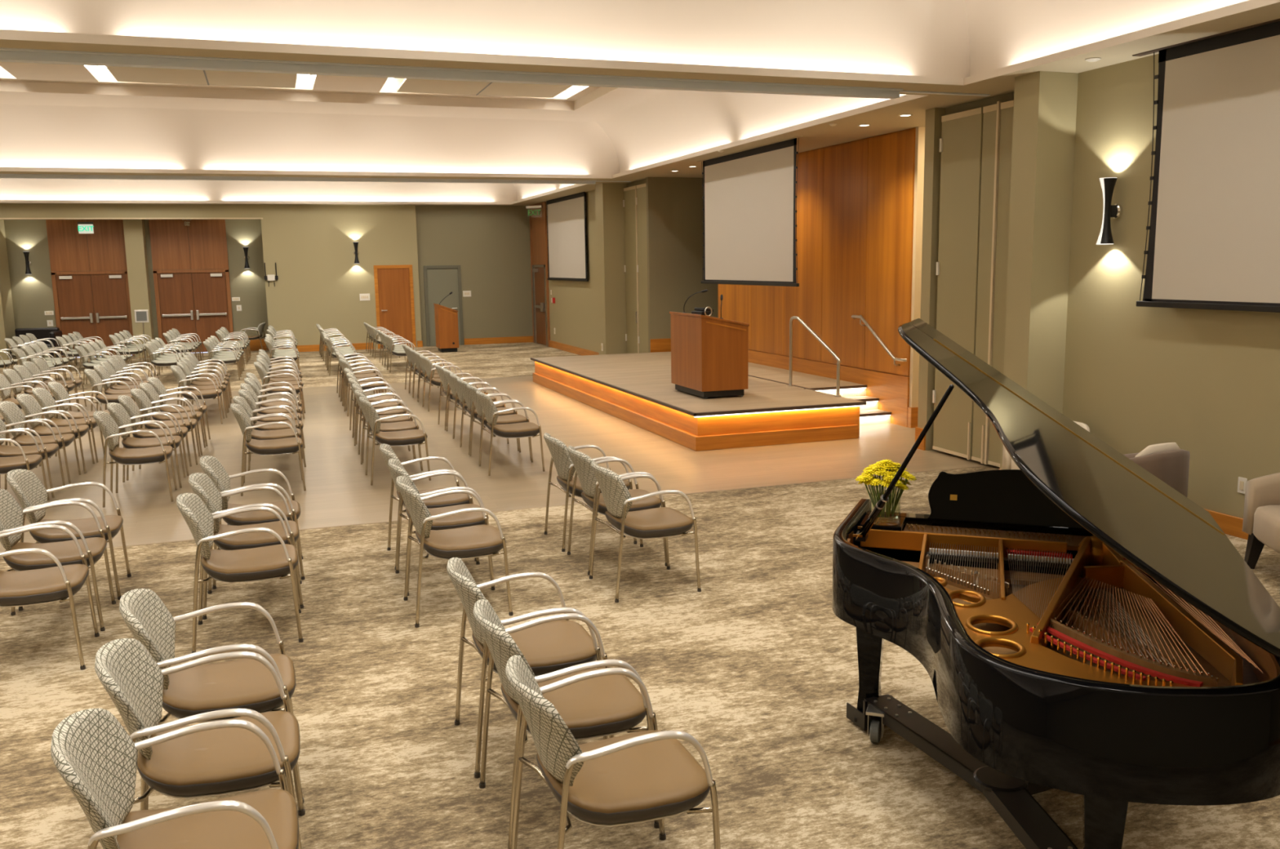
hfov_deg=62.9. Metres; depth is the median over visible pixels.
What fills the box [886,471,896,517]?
chrysanthemum
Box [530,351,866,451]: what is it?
stage
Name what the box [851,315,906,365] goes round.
handrail
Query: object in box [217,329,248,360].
armchair
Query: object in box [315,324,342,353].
armchair
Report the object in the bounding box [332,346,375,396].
armchair
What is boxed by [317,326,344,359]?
armchair
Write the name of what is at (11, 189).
ceiling
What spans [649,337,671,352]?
baseboard
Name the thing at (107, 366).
armchair
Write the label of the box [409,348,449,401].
armchair
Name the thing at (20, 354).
armchair
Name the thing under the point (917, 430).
trim
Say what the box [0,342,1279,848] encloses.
floor
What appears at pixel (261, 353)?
armchair
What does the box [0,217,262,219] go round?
trim
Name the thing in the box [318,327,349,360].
armchair
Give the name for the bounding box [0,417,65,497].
armchair
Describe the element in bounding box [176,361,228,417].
armchair
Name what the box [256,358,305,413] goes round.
armchair
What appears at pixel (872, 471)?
chrysanthemum
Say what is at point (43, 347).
armchair
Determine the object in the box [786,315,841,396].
handrail
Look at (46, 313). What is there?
wall plate
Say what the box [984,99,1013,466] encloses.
partition panel
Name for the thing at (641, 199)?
partition panel
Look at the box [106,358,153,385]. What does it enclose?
armchair
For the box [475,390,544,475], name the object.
armchair
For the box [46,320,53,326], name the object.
light switch
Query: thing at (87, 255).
door
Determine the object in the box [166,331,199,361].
armchair
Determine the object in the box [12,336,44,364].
armchair
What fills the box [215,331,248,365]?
armchair
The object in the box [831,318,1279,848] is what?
grand piano
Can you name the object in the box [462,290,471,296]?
wall plate
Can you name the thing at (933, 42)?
ceiling
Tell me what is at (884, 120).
ceiling
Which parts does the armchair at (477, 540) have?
leg, backrest, leg, armrest, seat, seat trim, armrest, leg, leg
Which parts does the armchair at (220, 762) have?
backrest, leg, armrest, seat trim, seat, armrest, leg, leg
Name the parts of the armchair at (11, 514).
backrest, leg, armrest, seat, armrest, leg, leg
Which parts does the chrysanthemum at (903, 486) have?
stem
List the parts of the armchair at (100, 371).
backrest, seat, armrest, armrest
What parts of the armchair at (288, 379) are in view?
backrest, armrest, seat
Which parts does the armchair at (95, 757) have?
leg, backrest, armrest, seat, armrest, leg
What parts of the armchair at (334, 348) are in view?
backrest, leg, armrest, seat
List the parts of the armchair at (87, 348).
backrest, seat, armrest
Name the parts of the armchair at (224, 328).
backrest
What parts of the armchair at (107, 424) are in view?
leg, backrest, leg, armrest, seat, seat trim, armrest, leg, leg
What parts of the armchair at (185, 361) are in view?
backrest, armrest, seat, armrest, leg, leg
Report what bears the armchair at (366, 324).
on the floor
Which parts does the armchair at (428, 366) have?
leg, backrest, leg, seat, armrest, armrest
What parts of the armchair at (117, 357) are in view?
backrest, seat, armrest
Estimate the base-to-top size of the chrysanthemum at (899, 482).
0.185 m
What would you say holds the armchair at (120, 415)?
on the floor
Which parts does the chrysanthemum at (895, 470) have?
stem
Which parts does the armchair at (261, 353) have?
backrest, armrest, seat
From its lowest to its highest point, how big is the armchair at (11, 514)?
0.852 m
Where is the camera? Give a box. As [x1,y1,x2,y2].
[691,306,713,315]
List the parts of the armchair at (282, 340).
seat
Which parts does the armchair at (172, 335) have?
backrest, seat, armrest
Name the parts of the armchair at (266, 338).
backrest, armrest, seat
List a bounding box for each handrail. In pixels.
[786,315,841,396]
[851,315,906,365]
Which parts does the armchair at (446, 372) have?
leg, backrest, seat, armrest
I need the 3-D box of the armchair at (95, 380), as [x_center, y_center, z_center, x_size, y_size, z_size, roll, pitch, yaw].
[-7.181,-0.359,14.275,0.638,0.816,0.585,-4,9,-20]
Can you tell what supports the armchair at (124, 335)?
on the floor
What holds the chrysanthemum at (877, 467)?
in the glass vase
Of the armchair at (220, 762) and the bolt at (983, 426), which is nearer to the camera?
the armchair at (220, 762)
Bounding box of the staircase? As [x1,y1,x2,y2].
[807,384,891,425]
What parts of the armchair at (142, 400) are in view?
leg, backrest, armrest, seat, armrest, leg, leg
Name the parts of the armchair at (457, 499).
leg, backrest, leg, armrest, seat, armrest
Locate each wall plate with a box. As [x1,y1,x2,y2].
[44,311,53,315]
[231,297,239,301]
[359,293,369,300]
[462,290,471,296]
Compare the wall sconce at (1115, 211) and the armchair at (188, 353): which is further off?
the armchair at (188, 353)
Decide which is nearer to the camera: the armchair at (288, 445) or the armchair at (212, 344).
the armchair at (288, 445)
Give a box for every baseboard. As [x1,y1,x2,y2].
[235,338,268,351]
[277,342,374,351]
[417,340,422,346]
[463,336,533,344]
[549,340,599,355]
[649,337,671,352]
[1204,508,1248,539]
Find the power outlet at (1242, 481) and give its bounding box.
[1237,476,1247,493]
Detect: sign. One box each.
[77,222,93,233]
[134,310,151,359]
[183,219,191,226]
[525,204,542,215]
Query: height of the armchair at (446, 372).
0.841 m
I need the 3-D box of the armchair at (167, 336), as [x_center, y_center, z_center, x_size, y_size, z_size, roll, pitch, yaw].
[-10.250,-1.674,23.327,0.638,0.748,0.585,-4,9,-19]
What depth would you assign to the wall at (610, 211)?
21.30 m
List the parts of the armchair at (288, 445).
backrest, leg, armrest, seat trim, armrest, seat, leg, leg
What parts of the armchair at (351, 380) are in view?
backrest, leg, armrest, seat, armrest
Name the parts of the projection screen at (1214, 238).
tension cord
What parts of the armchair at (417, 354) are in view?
leg, backrest, seat, armrest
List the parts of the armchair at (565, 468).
leg, backrest, leg, armrest, seat, armrest, leg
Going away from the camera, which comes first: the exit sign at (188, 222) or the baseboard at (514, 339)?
the exit sign at (188, 222)
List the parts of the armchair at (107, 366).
backrest, seat, armrest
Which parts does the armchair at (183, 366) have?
backrest, seat, armrest, armrest, leg, leg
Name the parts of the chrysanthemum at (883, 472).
stem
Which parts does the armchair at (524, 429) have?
leg, backrest, leg, armrest, seat, seat trim, armrest, leg, leg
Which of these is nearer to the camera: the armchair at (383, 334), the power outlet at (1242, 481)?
the power outlet at (1242, 481)
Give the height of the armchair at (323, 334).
0.748 m
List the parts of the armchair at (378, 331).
backrest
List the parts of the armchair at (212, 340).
backrest, seat, armrest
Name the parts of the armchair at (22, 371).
backrest, seat, armrest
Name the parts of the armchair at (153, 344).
backrest, seat, armrest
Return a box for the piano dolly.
[846,693,1077,848]
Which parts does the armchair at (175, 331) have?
backrest, seat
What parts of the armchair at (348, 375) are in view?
leg, backrest, leg, armrest, armrest, seat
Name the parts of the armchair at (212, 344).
backrest, seat, armrest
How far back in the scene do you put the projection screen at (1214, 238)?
7.78 m
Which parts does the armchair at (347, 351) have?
leg, armrest, seat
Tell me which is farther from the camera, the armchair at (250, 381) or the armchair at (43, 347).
the armchair at (43, 347)
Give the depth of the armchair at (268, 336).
21.83 m
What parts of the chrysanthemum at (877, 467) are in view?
stem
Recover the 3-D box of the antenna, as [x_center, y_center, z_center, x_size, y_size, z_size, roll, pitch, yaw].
[-9.311,-3.780,26.419,0.330,0.600,0.070,-4,9,-19]
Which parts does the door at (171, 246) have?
transom panel, frame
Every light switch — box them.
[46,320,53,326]
[236,305,241,311]
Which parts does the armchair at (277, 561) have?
backrest, leg, leg, armrest, seat, seat trim, armrest, leg, leg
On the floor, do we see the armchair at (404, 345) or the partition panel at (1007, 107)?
the armchair at (404, 345)
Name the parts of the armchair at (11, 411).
leg, backrest, armrest, seat, armrest, leg, leg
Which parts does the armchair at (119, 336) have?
backrest, seat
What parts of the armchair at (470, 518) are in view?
leg, backrest, leg, armrest, seat, armrest, leg, leg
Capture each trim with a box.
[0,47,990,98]
[0,173,631,184]
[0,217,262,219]
[0,465,982,558]
[748,350,909,426]
[748,374,816,391]
[906,407,918,427]
[909,126,924,407]
[915,426,925,450]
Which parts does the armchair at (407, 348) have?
leg, backrest, armrest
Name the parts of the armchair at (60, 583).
armrest, seat trim, armrest, seat, leg, leg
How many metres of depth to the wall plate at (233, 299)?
27.27 m
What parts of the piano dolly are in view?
arm, hub plate, arm, arm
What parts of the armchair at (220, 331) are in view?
backrest, armrest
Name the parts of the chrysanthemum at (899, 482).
stem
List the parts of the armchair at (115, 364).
backrest, seat, armrest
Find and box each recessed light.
[857,124,871,126]
[898,114,912,116]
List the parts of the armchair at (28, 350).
backrest, armrest, armrest, seat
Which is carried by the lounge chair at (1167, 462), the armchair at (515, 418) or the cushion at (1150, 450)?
the cushion at (1150, 450)
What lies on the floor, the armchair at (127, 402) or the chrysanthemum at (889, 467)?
the armchair at (127, 402)
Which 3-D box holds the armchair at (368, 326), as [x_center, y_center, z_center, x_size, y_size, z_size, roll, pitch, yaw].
[-6.247,-2.048,25.345,0.638,0.748,0.585,-4,9,-19]
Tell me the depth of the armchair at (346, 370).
13.59 m
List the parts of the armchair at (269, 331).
backrest, armrest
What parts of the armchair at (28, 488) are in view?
leg, backrest, armrest, seat, armrest, leg, leg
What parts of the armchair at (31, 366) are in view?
backrest, armrest, seat, armrest, leg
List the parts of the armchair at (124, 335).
backrest, seat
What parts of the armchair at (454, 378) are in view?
leg, backrest, seat, armrest, armrest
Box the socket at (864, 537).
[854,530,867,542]
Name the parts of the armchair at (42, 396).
backrest, armrest, seat, armrest, leg, leg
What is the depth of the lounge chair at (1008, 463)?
9.32 m
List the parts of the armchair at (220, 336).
backrest, armrest, seat, armrest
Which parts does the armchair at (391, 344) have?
leg, backrest, leg, seat, armrest, armrest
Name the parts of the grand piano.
leg, damper rail, belly rail, lid, leg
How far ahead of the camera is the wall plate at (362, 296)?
27.27 m
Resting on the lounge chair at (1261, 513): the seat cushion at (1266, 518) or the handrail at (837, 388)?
the seat cushion at (1266, 518)
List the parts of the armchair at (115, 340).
backrest, armrest, seat, armrest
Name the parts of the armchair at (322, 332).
leg, seat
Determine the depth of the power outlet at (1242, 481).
7.89 m
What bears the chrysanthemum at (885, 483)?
in the glass vase
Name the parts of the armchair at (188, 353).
backrest, seat, armrest, leg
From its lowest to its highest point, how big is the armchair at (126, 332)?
0.748 m
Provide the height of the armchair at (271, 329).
0.748 m
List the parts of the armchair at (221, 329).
backrest, seat, armrest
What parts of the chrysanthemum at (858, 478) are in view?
stem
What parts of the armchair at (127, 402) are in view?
leg, backrest, armrest, seat, armrest, leg, leg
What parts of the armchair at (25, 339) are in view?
backrest, armrest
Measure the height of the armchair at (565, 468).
0.852 m
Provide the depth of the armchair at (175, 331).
25.07 m
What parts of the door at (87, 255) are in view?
transom panel, frame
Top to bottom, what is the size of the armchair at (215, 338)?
0.748 m
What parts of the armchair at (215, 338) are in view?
backrest, seat, armrest, leg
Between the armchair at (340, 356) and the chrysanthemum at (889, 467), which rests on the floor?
the armchair at (340, 356)
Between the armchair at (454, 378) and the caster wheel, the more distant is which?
the armchair at (454, 378)
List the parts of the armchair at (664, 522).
leg, backrest, leg, armrest, seat, seat trim, armrest, leg, leg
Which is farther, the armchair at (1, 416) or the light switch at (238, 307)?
the light switch at (238, 307)
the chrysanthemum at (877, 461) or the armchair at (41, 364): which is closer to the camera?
the chrysanthemum at (877, 461)
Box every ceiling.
[0,0,1279,84]
[0,1,1279,205]
[0,61,926,178]
[0,177,596,204]
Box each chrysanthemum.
[855,475,875,507]
[858,474,879,516]
[861,468,876,504]
[862,466,871,475]
[863,477,879,516]
[869,478,882,517]
[871,463,879,501]
[871,465,888,515]
[871,474,877,502]
[874,461,884,510]
[874,469,890,517]
[878,459,893,508]
[880,480,890,517]
[882,464,897,499]
[882,475,893,517]
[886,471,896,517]
[888,480,902,517]
[889,462,901,507]
[891,468,905,515]
[891,483,909,516]
[893,470,911,505]
[893,473,915,515]
[894,474,916,511]
[898,479,911,484]
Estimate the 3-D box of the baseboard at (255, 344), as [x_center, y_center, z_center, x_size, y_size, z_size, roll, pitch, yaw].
[-10.198,-2.091,27.561,0.850,0.300,0.020,-4,9,-19]
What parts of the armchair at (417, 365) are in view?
leg, backrest, leg, armrest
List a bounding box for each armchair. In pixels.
[0,348,20,365]
[0,351,13,369]
[0,373,53,426]
[0,400,80,489]
[0,415,11,445]
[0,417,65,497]
[0,429,49,500]
[0,488,115,631]
[0,524,99,670]
[2,368,62,418]
[4,337,42,369]
[6,469,131,610]
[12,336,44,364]
[12,348,57,387]
[13,364,71,411]
[16,393,94,472]
[18,334,55,361]
[22,346,65,383]
[22,361,79,411]
[26,333,61,361]
[29,343,71,380]
[31,387,104,466]
[32,358,86,410]
[35,341,77,376]
[48,382,112,456]
[50,708,298,848]
[55,336,86,372]
[62,334,92,368]
[67,333,102,365]
[72,331,106,364]
[75,346,117,387]
[82,343,118,383]
[84,368,141,431]
[88,341,128,376]
[93,364,145,421]
[93,410,177,507]
[94,339,133,376]
[94,638,305,848]
[99,361,148,390]
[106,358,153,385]
[106,402,186,493]
[109,334,145,368]
[112,355,159,381]
[114,333,148,365]
[117,395,191,480]
[119,331,151,363]
[119,588,304,809]
[123,329,151,363]
[130,388,200,469]
[139,382,205,455]
[143,343,180,376]
[146,341,183,376]
[147,377,210,446]
[151,339,186,376]
[155,337,188,374]
[163,333,195,368]
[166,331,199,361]
[168,329,201,361]
[170,364,224,423]
[171,328,203,359]
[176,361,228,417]
[176,493,303,653]
[180,358,230,412]
[183,355,231,405]
[186,351,231,404]
[188,472,303,619]
[199,455,305,589]
[203,341,240,379]
[204,339,241,376]
[207,337,243,373]
[210,335,244,372]
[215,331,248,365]
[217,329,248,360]
[219,328,250,359]
[221,326,251,355]
[230,403,306,496]
[233,395,301,483]
[238,322,267,351]
[238,389,306,471]
[240,382,302,422]
[244,377,305,448]
[246,372,304,439]
[253,361,304,418]
[256,355,302,400]
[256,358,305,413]
[258,349,301,373]
[258,351,304,401]
[264,338,299,369]
[265,333,297,351]
[265,335,300,369]
[265,337,298,355]
[266,329,297,348]
[267,326,296,342]
[267,328,297,348]
[268,325,297,340]
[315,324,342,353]
[316,324,343,355]
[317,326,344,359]
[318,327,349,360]
[321,331,354,364]
[322,333,355,367]
[323,335,355,370]
[324,337,358,375]
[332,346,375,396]
[334,349,377,400]
[335,351,379,405]
[338,355,383,410]
[339,358,386,416]
[344,368,395,430]
[346,373,402,444]
[348,377,406,445]
[351,383,416,462]
[354,389,421,473]
[359,396,431,485]
[364,322,389,351]
[365,323,391,353]
[367,324,395,355]
[369,325,399,358]
[377,329,405,362]
[379,331,408,364]
[379,444,475,569]
[382,333,414,369]
[384,334,417,372]
[387,458,493,595]
[395,475,513,627]
[402,343,444,392]
[405,346,444,396]
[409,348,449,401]
[414,351,458,406]
[419,355,465,411]
[435,364,485,430]
[443,368,496,431]
[446,557,608,778]
[449,373,509,442]
[457,377,519,454]
[466,383,531,464]
[472,599,659,848]
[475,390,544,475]
[505,655,720,848]
[543,432,636,551]
[567,445,666,574]
[589,461,701,602]
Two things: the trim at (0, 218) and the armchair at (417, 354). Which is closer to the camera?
the armchair at (417, 354)
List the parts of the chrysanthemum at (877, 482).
stem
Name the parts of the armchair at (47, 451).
backrest, armrest, seat, armrest, leg, leg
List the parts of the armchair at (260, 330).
seat, backrest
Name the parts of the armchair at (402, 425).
backrest, leg, armrest, seat, armrest, leg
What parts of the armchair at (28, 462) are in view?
armrest, armrest, seat, leg, leg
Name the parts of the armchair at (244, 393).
backrest, leg, armrest, armrest, seat, leg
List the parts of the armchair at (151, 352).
leg, backrest, armrest, seat, armrest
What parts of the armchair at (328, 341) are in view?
leg, backrest, leg, seat, armrest, armrest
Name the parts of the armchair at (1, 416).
leg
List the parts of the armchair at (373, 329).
backrest, leg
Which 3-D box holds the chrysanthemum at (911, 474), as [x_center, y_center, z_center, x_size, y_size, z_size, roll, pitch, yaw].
[1.171,0.309,4.612,0.093,0.196,0.070,-4,9,-19]
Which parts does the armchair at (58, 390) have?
leg, backrest, armrest, seat, armrest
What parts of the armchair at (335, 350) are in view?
leg, leg, armrest, seat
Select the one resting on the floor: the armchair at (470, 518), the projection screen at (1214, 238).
the armchair at (470, 518)
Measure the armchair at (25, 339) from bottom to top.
0.748 m
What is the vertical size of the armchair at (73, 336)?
0.748 m
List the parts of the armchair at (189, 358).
backrest, armrest, seat, leg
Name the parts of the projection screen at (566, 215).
tension cord, tension cord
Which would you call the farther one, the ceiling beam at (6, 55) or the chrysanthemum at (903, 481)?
the ceiling beam at (6, 55)
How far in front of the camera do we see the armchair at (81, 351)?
19.47 m
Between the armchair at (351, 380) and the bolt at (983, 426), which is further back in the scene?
the armchair at (351, 380)
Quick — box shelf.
[859,511,1091,533]
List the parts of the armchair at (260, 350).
backrest, armrest, seat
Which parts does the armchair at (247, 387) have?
backrest, armrest, armrest, seat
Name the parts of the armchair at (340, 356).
leg, backrest, leg, armrest, seat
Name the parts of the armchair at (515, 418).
leg, backrest, leg, seat, armrest, armrest, leg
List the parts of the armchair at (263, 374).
backrest, leg, armrest, armrest, seat, leg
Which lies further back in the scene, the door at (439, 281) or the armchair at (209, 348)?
the door at (439, 281)
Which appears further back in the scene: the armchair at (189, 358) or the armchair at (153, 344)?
the armchair at (153, 344)
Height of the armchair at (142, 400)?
0.841 m
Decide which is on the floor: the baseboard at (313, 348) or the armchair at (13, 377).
the armchair at (13, 377)
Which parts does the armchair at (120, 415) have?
leg, backrest, leg, armrest, seat, armrest, leg, leg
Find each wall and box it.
[0,203,421,359]
[0,219,15,359]
[4,219,268,357]
[122,219,154,356]
[415,204,533,346]
[535,189,599,352]
[595,182,628,355]
[628,178,645,186]
[645,177,718,352]
[718,127,915,377]
[917,107,945,450]
[945,91,1013,459]
[1000,71,1078,469]
[1062,53,1279,518]
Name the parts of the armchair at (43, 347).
backrest, seat, armrest, leg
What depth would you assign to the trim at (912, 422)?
13.32 m
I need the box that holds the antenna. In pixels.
[264,262,278,286]
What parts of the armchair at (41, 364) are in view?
backrest, armrest, seat, armrest, leg, leg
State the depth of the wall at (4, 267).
25.12 m
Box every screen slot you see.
[697,136,803,161]
[1132,17,1279,56]
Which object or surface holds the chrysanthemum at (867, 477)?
in the glass vase
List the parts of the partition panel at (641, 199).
rail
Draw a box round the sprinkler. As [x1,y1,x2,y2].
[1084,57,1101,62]
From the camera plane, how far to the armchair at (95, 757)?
3.11 m
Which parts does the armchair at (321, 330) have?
backrest, leg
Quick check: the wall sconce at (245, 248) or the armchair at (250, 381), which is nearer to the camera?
the armchair at (250, 381)
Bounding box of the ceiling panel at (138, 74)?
[98,65,309,88]
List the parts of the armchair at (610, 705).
leg, backrest, leg, armrest, seat, seat trim, armrest, leg, leg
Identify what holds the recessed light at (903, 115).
in the ceiling at (884, 120)
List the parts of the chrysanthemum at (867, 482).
stem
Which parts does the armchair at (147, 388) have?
backrest, armrest, seat, armrest, leg, leg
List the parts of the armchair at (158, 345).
backrest, seat, armrest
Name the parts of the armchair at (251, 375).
backrest, armrest, armrest, seat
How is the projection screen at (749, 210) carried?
hanging from the screen slot at (797, 137)
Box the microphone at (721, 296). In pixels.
[719,294,723,318]
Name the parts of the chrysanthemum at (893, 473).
stem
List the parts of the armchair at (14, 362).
seat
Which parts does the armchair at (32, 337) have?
backrest, armrest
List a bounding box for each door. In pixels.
[45,219,134,357]
[148,219,234,353]
[373,264,416,348]
[422,265,463,346]
[528,201,550,346]
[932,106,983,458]
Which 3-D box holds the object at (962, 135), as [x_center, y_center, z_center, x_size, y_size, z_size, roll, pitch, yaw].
[3.358,-1.456,11.093,0.065,3.590,0.669,-4,9,-19]
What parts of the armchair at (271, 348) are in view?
backrest, armrest, armrest, seat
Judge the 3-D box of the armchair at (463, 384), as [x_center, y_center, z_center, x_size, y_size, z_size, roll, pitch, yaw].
[-1.780,-0.127,12.138,0.638,0.841,0.585,-4,9,-19]
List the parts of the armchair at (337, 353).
backrest, leg, leg, armrest, seat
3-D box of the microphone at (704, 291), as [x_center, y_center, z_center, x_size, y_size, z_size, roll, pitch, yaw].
[0.705,-1.588,13.523,0.362,0.312,0.059,4,10,29]
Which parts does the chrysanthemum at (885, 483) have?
stem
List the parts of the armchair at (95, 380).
leg, backrest, armrest, seat, armrest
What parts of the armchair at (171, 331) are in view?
backrest, seat, armrest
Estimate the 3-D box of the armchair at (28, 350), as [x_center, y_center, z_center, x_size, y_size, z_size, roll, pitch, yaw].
[-11.356,-1.129,19.914,0.638,0.748,0.585,-4,9,-19]
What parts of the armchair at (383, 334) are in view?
backrest, leg, seat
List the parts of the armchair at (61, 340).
backrest, seat, armrest, armrest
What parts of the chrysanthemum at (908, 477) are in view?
stem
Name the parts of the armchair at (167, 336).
backrest, armrest, seat, armrest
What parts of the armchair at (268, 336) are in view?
backrest, armrest, seat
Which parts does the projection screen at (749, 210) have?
tension cord, tension cord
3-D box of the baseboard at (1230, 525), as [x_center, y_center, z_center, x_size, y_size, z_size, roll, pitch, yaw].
[5.613,1.230,4.931,0.020,0.150,10.340,-4,9,-19]
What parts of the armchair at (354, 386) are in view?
leg, backrest, leg, armrest, armrest, seat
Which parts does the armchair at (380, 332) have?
backrest, leg, seat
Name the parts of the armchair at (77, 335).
backrest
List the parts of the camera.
lid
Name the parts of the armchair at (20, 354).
backrest, armrest, armrest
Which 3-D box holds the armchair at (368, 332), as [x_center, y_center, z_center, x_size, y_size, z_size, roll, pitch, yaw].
[-6.644,-2.219,26.495,0.638,0.748,0.585,-4,9,-20]
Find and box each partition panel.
[622,185,639,353]
[635,182,648,352]
[971,103,996,462]
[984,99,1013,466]
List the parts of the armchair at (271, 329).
backrest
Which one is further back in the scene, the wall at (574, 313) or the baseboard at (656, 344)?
the wall at (574, 313)
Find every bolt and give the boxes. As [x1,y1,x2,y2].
[966,422,970,459]
[980,425,984,463]
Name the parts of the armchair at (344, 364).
leg, backrest, leg, armrest, armrest, seat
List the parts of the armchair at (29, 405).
leg, backrest, armrest, seat, armrest, leg, leg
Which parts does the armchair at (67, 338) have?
backrest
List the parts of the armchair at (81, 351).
leg, backrest, leg, seat, armrest, armrest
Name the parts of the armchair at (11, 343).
backrest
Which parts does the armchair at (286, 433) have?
backrest, leg, leg, armrest, armrest, seat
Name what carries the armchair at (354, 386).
on the floor
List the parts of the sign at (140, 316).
sign panel, frame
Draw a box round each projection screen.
[546,191,588,281]
[701,137,799,286]
[1136,21,1279,312]
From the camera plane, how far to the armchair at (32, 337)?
24.06 m
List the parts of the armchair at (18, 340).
backrest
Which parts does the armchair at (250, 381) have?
backrest, armrest, armrest, seat, leg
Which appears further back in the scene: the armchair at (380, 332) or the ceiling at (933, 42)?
the armchair at (380, 332)
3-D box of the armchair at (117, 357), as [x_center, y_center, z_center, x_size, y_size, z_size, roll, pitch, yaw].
[-7.963,-0.703,16.579,0.638,0.816,0.585,-4,9,-20]
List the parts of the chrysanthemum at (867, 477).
stem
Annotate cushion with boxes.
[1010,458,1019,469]
[1135,442,1180,457]
[1253,505,1279,553]
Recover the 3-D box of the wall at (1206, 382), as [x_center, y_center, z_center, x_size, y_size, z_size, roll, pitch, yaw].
[5.699,-0.541,4.698,0.220,3.720,10.340,-4,9,-19]
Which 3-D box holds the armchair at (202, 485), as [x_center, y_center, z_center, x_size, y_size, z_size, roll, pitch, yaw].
[-2.526,0.725,6.734,0.638,0.852,0.585,-4,9,-19]
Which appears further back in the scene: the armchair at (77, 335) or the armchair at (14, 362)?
the armchair at (77, 335)
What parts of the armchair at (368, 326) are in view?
backrest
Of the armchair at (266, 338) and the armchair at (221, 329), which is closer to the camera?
the armchair at (266, 338)
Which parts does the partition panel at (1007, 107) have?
partition edge strip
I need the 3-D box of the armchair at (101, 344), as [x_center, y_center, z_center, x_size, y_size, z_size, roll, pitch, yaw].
[-10.752,-1.368,21.401,0.638,0.748,0.585,-4,9,-19]
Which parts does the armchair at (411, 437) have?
leg, backrest, leg, armrest, seat, armrest, seat trim, leg, leg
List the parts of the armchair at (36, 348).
backrest, armrest, seat, leg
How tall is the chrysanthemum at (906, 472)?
0.210 m
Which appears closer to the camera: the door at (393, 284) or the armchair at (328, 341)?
the armchair at (328, 341)
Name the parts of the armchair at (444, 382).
leg, backrest, leg, armrest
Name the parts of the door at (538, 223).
panel, transom panel, steel frame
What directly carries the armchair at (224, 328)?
on the floor
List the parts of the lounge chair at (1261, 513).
leg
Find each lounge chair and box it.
[1002,421,1089,469]
[1124,442,1190,497]
[1242,472,1279,568]
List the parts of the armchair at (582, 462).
leg, backrest, leg, armrest, seat, armrest, leg, leg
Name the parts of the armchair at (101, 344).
backrest, seat, armrest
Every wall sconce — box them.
[22,251,31,274]
[242,246,249,268]
[352,241,359,263]
[1096,177,1123,244]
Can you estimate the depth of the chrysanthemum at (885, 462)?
4.60 m
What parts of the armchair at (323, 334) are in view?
leg, seat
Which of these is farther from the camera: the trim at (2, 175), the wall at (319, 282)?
the wall at (319, 282)
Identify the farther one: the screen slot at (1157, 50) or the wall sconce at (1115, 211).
the wall sconce at (1115, 211)
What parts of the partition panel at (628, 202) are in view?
rail, partition edge strip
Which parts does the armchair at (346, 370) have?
leg, backrest, armrest, armrest, seat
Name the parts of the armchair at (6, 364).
seat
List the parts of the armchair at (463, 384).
leg, backrest, leg, seat, armrest, armrest, leg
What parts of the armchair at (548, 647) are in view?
leg, backrest, leg, armrest, seat, armrest, leg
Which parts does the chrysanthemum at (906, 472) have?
stem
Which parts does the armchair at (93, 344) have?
backrest, seat, armrest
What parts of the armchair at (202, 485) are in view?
leg, backrest, leg, armrest, armrest, seat, leg, leg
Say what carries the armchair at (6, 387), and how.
on the floor
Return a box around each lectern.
[433,303,458,352]
[669,311,749,399]
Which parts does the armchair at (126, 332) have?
backrest, seat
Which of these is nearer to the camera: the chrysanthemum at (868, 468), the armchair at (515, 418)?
the chrysanthemum at (868, 468)
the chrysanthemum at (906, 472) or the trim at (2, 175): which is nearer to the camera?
the chrysanthemum at (906, 472)
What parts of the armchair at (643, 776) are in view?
leg, backrest, leg, armrest, seat, seat trim, armrest, leg, leg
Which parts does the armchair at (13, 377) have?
backrest, armrest, seat, armrest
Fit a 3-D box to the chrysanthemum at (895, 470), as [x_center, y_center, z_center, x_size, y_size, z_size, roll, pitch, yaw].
[1.128,0.301,4.583,0.061,0.220,0.062,2,9,20]
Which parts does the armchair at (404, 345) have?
leg, backrest, armrest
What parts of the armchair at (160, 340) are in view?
backrest, seat, armrest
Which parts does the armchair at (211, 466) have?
leg, backrest, armrest, armrest, seat, leg, leg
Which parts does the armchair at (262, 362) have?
backrest, armrest, armrest, seat, leg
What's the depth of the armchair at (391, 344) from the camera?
21.29 m
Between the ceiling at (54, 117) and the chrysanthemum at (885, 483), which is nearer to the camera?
the chrysanthemum at (885, 483)
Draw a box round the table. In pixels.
[9,327,63,359]
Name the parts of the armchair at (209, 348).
backrest, armrest, seat, armrest, leg, leg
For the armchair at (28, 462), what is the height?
0.841 m
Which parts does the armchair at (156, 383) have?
backrest, armrest, seat, armrest, leg, leg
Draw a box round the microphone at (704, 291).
[683,288,707,313]
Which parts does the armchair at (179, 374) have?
backrest, leg, armrest, seat, armrest, leg, leg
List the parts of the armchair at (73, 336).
backrest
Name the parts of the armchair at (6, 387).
backrest, armrest, seat, armrest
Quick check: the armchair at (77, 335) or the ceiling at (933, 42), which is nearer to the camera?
the ceiling at (933, 42)
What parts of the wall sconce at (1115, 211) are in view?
arm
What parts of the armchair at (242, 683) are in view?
leg, backrest, armrest, seat trim, armrest, seat, leg, leg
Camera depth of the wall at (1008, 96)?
10.68 m
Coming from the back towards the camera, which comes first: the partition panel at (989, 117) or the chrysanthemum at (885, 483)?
the partition panel at (989, 117)
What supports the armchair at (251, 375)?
on the floor

